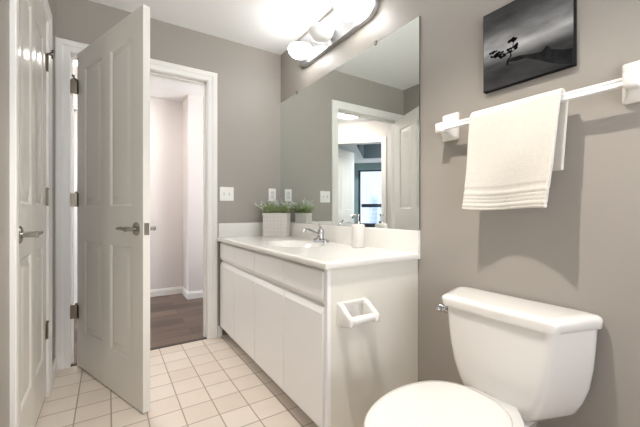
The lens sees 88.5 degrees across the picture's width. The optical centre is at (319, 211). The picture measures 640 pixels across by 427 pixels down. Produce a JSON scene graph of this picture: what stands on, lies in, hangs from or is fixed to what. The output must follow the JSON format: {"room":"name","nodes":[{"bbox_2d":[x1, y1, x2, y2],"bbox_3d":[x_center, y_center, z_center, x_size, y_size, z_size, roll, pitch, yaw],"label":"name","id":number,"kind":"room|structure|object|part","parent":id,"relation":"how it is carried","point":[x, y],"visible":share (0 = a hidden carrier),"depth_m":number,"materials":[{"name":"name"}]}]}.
{"room":"bathroom","nodes":[
{"label":"bathroom","id":0,"kind":"room"},
{"bbox_2d":[0,0,55,426],"bbox_3d":[-0.755,-0.177,0.555,0.100,2.490,3.651,0,0,-33],"label":"wall","id":1,"kind":"structure","parent":0,"point":[4,4],"depth_m":1.09,"materials":[{"name":"beige paint"}]},
{"bbox_2d":[10,0,51,426],"bbox_3d":[-1.340,-0.051,1.477,0.117,2.138,0.885,0,0,-33],"label":"door frame","id":2,"kind":"structure","parent":1,"relation":"attached to","point":[14,4],"depth_m":1.15,"materials":[{"name":"white paint"}]},
{"bbox_2d":[19,0,54,426],"bbox_3d":[-1.306,-0.019,1.523,0.098,2.035,0.769,0,0,-33],"label":"door","id":3,"kind":"structure","parent":1,"relation":"in","point":[33,57],"depth_m":1.46,"materials":[{"name":"white paint"}]},
{"bbox_3d":[-1.141,0.088,1.299,0.064,0.068,0.151,0,0,-33],"label":"lever handle","id":4,"kind":"part","parent":3,"relation":"part of","materials":[{"name":"silver metal"}]},
{"bbox_2d":[52,357,57,386],"bbox_3d":[-1.619,0.976,1.998,0.013,0.085,0.288,0,0,-33],"label":"baseboard","id":5,"kind":"structure","parent":1,"relation":"attached to","point":[55,363],"depth_m":2.01,"materials":[{"name":"white paint"}]},
{"bbox_2d":[70,4,155,412],"bbox_3d":[-1.268,-0.014,1.913,0.948,2.046,0.162,0,0,32],"label":"door","id":6,"kind":"structure","parent":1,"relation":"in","point":[111,87],"depth_m":1.83,"materials":[{"name":"white paint"}]},
{"bbox_3d":[-0.988,0.088,1.679,0.153,0.068,0.062,0,0,34],"label":"lever handle","id":7,"kind":"part","parent":6,"relation":"part of","materials":[{"name":"silver metal"}]},
{"bbox_3d":[-0.873,0.088,1.655,0.002,0.060,0.025,0,0,36],"label":"latch plate","id":8,"kind":"part","parent":6,"relation":"part of","materials":[{"name":"silver metal"}]},
{"bbox_2d":[74,64,202,101],"bbox_3d":[-1.865,-1.407,3.213,3.850,0.080,1.779,0,0,-33],"label":"ceiling","id":9,"kind":"structure","parent":0,"point":[161,88],"depth_m":3.68,"materials":[{"name":"white paint"}]},
{"bbox_2d":[150,97,182,289],"bbox_3d":[-2.113,-0.149,3.914,1.073,2.435,0.100,0,0,-33],"label":"wall","id":10,"kind":"structure","parent":0,"point":[166,116],"depth_m":4.01,"materials":[{"name":"white paint"}]},
{"bbox_2d":[56,0,280,335],"bbox_3d":[-1.678,-0.177,2.203,3.069,2.490,0.120,0,0,-33],"label":"wall","id":11,"kind":"structure","parent":0,"point":[248,77],"depth_m":2.74,"materials":[{"name":"beige paint"}]},
{"bbox_2d":[55,37,216,369],"bbox_3d":[-1.298,-0.051,2.438,1.029,2.138,0.137,0,0,-33],"label":"door frame","id":12,"kind":"structure","parent":11,"relation":"attached to","point":[63,47],"depth_m":2.20,"materials":[{"name":"white paint"}]},
{"bbox_2d":[217,326,221,336],"bbox_3d":[-0.817,0.976,2.680,0.037,0.085,0.013,0,0,-33],"label":"baseboard","id":13,"kind":"structure","parent":11,"relation":"attached to","point":[219,328],"depth_m":2.67,"materials":[{"name":"white paint"}]},
{"bbox_2d":[220,187,233,200],"bbox_3d":[-0.767,-0.146,2.709,0.116,0.114,0.016,0,0,-33],"label":"light switch","id":14,"kind":"object","parent":11,"relation":"attached to","point":[226,193],"visible":1,"depth_m":2.71,"materials":[{"name":"white plastic"}]},
{"bbox_2d":[269,188,275,200],"bbox_3d":[-0.426,-0.149,2.934,0.070,0.114,0.008,0,0,-33],"label":"power outlet","id":15,"kind":"object","parent":11,"relation":"attached to","point":[272,192],"visible":0.87,"depth_m":2.93,"materials":[{"name":"white plastic"}]},
{"bbox_2d":[35,293,317,426],"bbox_3d":[-1.031,1.043,1.506,4.300,0.050,5.550,0,0,-33],"label":"floor","id":16,"kind":"structure","parent":0,"point":[213,382],"depth_m":1.87,"materials":[{"name":"tile"}]},
{"bbox_2d":[70,337,206,366],"bbox_3d":[-1.279,1.036,2.405,0.873,0.044,0.033,0,0,-33],"label":"threshold","id":17,"kind":"object","parent":16,"relation":"on","point":[174,344],"visible":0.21,"depth_m":2.51,"materials":[{"name":"brown"}]},
{"bbox_2d":[220,243,417,426],"bbox_3d":[-0.155,0.628,2.156,0.560,0.780,1.536,0,0,-33],"label":"vanity cabinet","id":18,"kind":"object","parent":16,"relation":"on","point":[281,312],"visible":0.76,"depth_m":1.55,"materials":[{"name":"white laminate"}]},
{"bbox_3d":[-0.702,0.320,2.506,0.021,0.139,0.346,0,0,-33],"label":"drawer","id":19,"kind":"part","parent":18,"relation":"part of","materials":[{"name":"white laminate"}]},
{"bbox_3d":[-0.702,0.665,2.506,0.021,0.521,0.346,0,0,-33],"label":"door","id":20,"kind":"part","parent":18,"relation":"part of","materials":[{"name":"white laminate"}]},
{"bbox_3d":[-0.500,0.320,2.194,0.021,0.139,0.384,0,0,-33],"label":"drawer","id":21,"kind":"part","parent":18,"relation":"part of","materials":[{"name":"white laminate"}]},
{"bbox_3d":[-0.500,0.665,2.194,0.021,0.521,0.384,0,0,-33],"label":"door","id":22,"kind":"part","parent":18,"relation":"part of","materials":[{"name":"white laminate"}]},
{"bbox_3d":[-0.286,0.320,1.862,0.021,0.139,0.395,0,0,-33],"label":"drawer","id":23,"kind":"part","parent":18,"relation":"part of","materials":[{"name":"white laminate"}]},
{"bbox_3d":[-0.286,0.665,1.862,0.021,0.521,0.395,0,0,-33],"label":"door","id":24,"kind":"part","parent":18,"relation":"part of","materials":[{"name":"white laminate"}]},
{"bbox_3d":[-0.378,0.584,2.012,0.018,0.689,1.536,0,0,-33],"label":"frame","id":25,"kind":"part","parent":18,"relation":"part of","materials":[{"name":"white laminate"}]},
{"bbox_3d":[-0.078,0.320,1.539,0.021,0.139,0.361,0,0,-33],"label":"drawer","id":26,"kind":"part","parent":18,"relation":"part of","materials":[{"name":"white laminate"}]},
{"bbox_3d":[-0.078,0.665,1.539,0.021,0.521,0.361,0,0,-33],"label":"door","id":27,"kind":"part","parent":18,"relation":"part of","materials":[{"name":"white laminate"}]},
{"bbox_2d":[217,222,419,269],"bbox_3d":[-0.166,0.205,2.158,0.576,0.222,1.591,0,0,-33],"label":"countertop","id":28,"kind":"structure","parent":18,"relation":"on","point":[382,245],"depth_m":1.85,"materials":[{"name":"white stone"}]},
{"bbox_2d":[254,199,293,236],"bbox_3d":[-0.382,0.045,2.741,0.353,0.324,0.193,0,0,-2],"label":"potted plant","id":29,"kind":"object","parent":28,"relation":"on","point":[275,224],"visible":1,"depth_m":2.70,"materials":[{"name":"green plant"}]},
{"bbox_3d":[-0.362,0.110,2.741,0.215,0.195,0.100,0,0,12],"label":"planter","id":30,"kind":"part","parent":29,"relation":"part of","materials":[{"name":"white ceramic"}]},
{"bbox_2d":[301,220,328,242],"bbox_3d":[-0.052,0.134,2.234,0.191,0.147,0.156,0,0,-33],"label":"faucet","id":31,"kind":"object","parent":28,"relation":"on","point":[319,234],"visible":1,"depth_m":2.25,"materials":[{"name":"silver metal"}]},
{"bbox_3d":[-0.060,0.147,2.222,0.164,0.072,0.030,0,0,-37],"label":"spout","id":32,"kind":"part","parent":31,"relation":"part of","materials":[{"name":"silver metal"}]},
{"bbox_3d":[0.005,0.196,2.270,0.056,0.024,0.156,0,0,-33],"label":"plate","id":33,"kind":"part","parent":31,"relation":"part of","materials":[{"name":"silver metal"}]},
{"bbox_2d":[351,214,364,247],"bbox_3d":[0.222,0.111,1.910,0.077,0.192,0.077,0,0,-33],"label":"soap dispenser","id":34,"kind":"object","parent":28,"relation":"on","point":[358,229],"visible":1,"depth_m":1.88,"materials":[{"name":"white ceramic"}]},
{"bbox_2d":[336,298,379,327],"bbox_3d":[0.164,0.435,1.392,0.166,0.100,0.094,0,0,-33],"label":"toilet paper holder","id":35,"kind":"object","parent":18,"relation":"attached to","point":[350,313],"visible":1,"depth_m":1.39,"materials":[{"name":"white ceramic"}]},
{"bbox_3d":[0.109,0.435,1.353,0.029,0.098,0.088,0,0,-33],"label":"arm","id":36,"kind":"part","parent":35,"relation":"part of","materials":[{"name":"white ceramic"}]},
{"bbox_3d":[0.143,0.435,1.425,0.166,0.100,0.016,0,0,-33],"label":"plate","id":37,"kind":"part","parent":35,"relation":"part of","materials":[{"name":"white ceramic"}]},
{"bbox_3d":[0.223,0.435,1.427,0.029,0.098,0.088,0,0,-33],"label":"arm","id":38,"kind":"part","parent":35,"relation":"part of","materials":[{"name":"white ceramic"}]},
{"bbox_3d":[0.259,0.628,1.520,0.552,0.780,0.018,0,0,-33],"label":"panel","id":39,"kind":"part","parent":18,"relation":"part of","materials":[{"name":"white wood"}]},
{"bbox_2d":[364,286,602,426],"bbox_3d":[0.450,0.670,1.043,0.735,0.695,0.504,0,0,-33],"label":"toilet","id":40,"kind":"object","parent":16,"relation":"on","point":[520,362],"visible":1,"depth_m":1.04,"materials":[{"name":"white ceramic"}]},
{"bbox_3d":[0.339,0.609,0.971,0.470,0.021,0.344,0,0,-33],"label":"lid","id":41,"kind":"part","parent":40,"relation":"part of","materials":[{"name":"white ceramic"}]},
{"bbox_3d":[0.486,0.388,1.320,0.048,0.031,0.026,0,0,-41],"label":"flush lever","id":42,"kind":"part","parent":40,"relation":"part of","materials":[{"name":"silver metal"}]},
{"bbox_3d":[0.386,0.829,1.001,0.575,0.378,0.368,0,0,-33],"label":"bowl","id":43,"kind":"part","parent":40,"relation":"part of","materials":[{"name":"white ceramic"}]},
{"bbox_3d":[0.667,0.344,1.183,0.219,0.042,0.504,0,0,-33],"label":"tank lid","id":44,"kind":"part","parent":40,"relation":"part of","materials":[{"name":"white ceramic"}]},
{"bbox_3d":[0.671,0.529,1.185,0.197,0.326,0.479,0,0,-33],"label":"tank","id":45,"kind":"part","parent":40,"relation":"part of","materials":[{"name":"white ceramic"}]},
{"bbox_2d":[183,94,202,291],"bbox_3d":[-1.073,-0.149,4.321,1.317,2.435,0.345,0,0,-33],"label":"wall","id":46,"kind":"structure","parent":0,"point":[192,104],"depth_m":3.87,"materials":[{"name":"white paint"}]},
{"bbox_2d":[150,286,202,299],"bbox_3d":[-1.468,0.976,4.058,2.033,0.085,0.358,0,0,-33],"label":"baseboard","id":47,"kind":"structure","parent":46,"relation":"attached to","point":[173,290],"depth_m":3.94,"materials":[{"name":"white paint"}]},
{"bbox_2d":[90,0,337,54],"bbox_3d":[-0.089,-1.462,1.056,1.843,0.080,3.771,0,0,-33],"label":"ceiling","id":48,"kind":"structure","parent":0,"point":[272,26],"depth_m":2.39,"materials":[{"name":"white paint"}]},
{"bbox_2d":[281,0,639,426],"bbox_3d":[0.643,-0.177,1.528,0.100,2.490,3.771,0,0,-33],"label":"wall","id":49,"kind":"structure","parent":0,"point":[580,251],"depth_m":1.18,"materials":[{"name":"beige paint"}]},
{"bbox_2d":[288,0,379,67],"bbox_3d":[0.009,-1.254,2.231,0.203,0.225,0.930,0,0,-33],"label":"vanity light","id":50,"kind":"object","parent":49,"relation":"attached to","point":[347,16],"visible":1,"depth_m":2.16,"materials":[{"name":"white glass"}]},
{"bbox_3d":[-0.148,-1.192,2.451,0.177,0.089,0.177,0,0,-33],"label":"lamp shade","id":51,"kind":"part","parent":50,"relation":"part of","materials":[{"name":"white glass"}]},
{"bbox_3d":[0.009,-1.192,2.207,0.177,0.089,0.177,0,0,-33],"label":"lamp shade","id":52,"kind":"part","parent":50,"relation":"part of","materials":[{"name":"white glass"}]},
{"bbox_3d":[0.174,-1.192,1.951,0.177,0.089,0.177,0,0,-33],"label":"lamp shade","id":53,"kind":"part","parent":50,"relation":"part of","materials":[{"name":"white glass"}]},
{"bbox_2d":[280,16,419,229],"bbox_3d":[0.070,-0.453,2.314,0.010,1.090,1.585,0,0,-33],"label":"wall mirror","id":54,"kind":"object","parent":49,"relation":"attached to","point":[350,138],"visible":0.98,"depth_m":2.02,"materials":[{"name":"white mirror"}]},
{"bbox_2d":[290,223,419,258],"bbox_3d":[0.066,0.166,2.310,0.020,0.144,1.587,0,0,-33],"label":"backsplash","id":55,"kind":"structure","parent":49,"relation":"attached to","point":[404,240],"depth_m":1.90,"materials":[{"name":"stone"}]},
{"bbox_2d":[483,0,576,93],"bbox_3d":[0.765,-0.645,1.225,0.022,0.316,0.315,0,0,-33],"label":"picture","id":56,"kind":"object","parent":49,"relation":"attached to","point":[524,40],"visible":1,"depth_m":1.21,"materials":[{"name":"black"}]},
{"bbox_2d":[435,60,639,141],"bbox_3d":[0.732,-0.384,1.207,0.098,0.120,0.715,0,0,-33],"label":"towel bar","id":57,"kind":"object","parent":49,"relation":"attached to","point":[448,128],"visible":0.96,"depth_m":0.99,"materials":[{"name":"white plastic"}]},
{"bbox_2d":[462,88,568,209],"bbox_3d":[0.698,-0.204,1.198,0.123,0.396,0.330,0,0,-33],"label":"towel","id":58,"kind":"object","parent":57,"relation":"hanging from","point":[514,149],"visible":0.99,"depth_m":1.16,"materials":[{"name":"fabric"}]},
{"bbox_3d":[-2.723,-0.149,2.576,1.643,2.435,1.643,0,0,-33],"label":"wall","id":59,"kind":"structure","parent":0,"visible":0},
{"bbox_2d":[74,109,76,304],"bbox_3d":[-2.630,-0.022,3.007,0.110,2.080,0.819,0,0,12],"label":"door frame","id":60,"kind":"structure","parent":59,"relation":"attached to","point":[75,110],"depth_m":3.38,"materials":[{"name":"white paint"}]}
]}

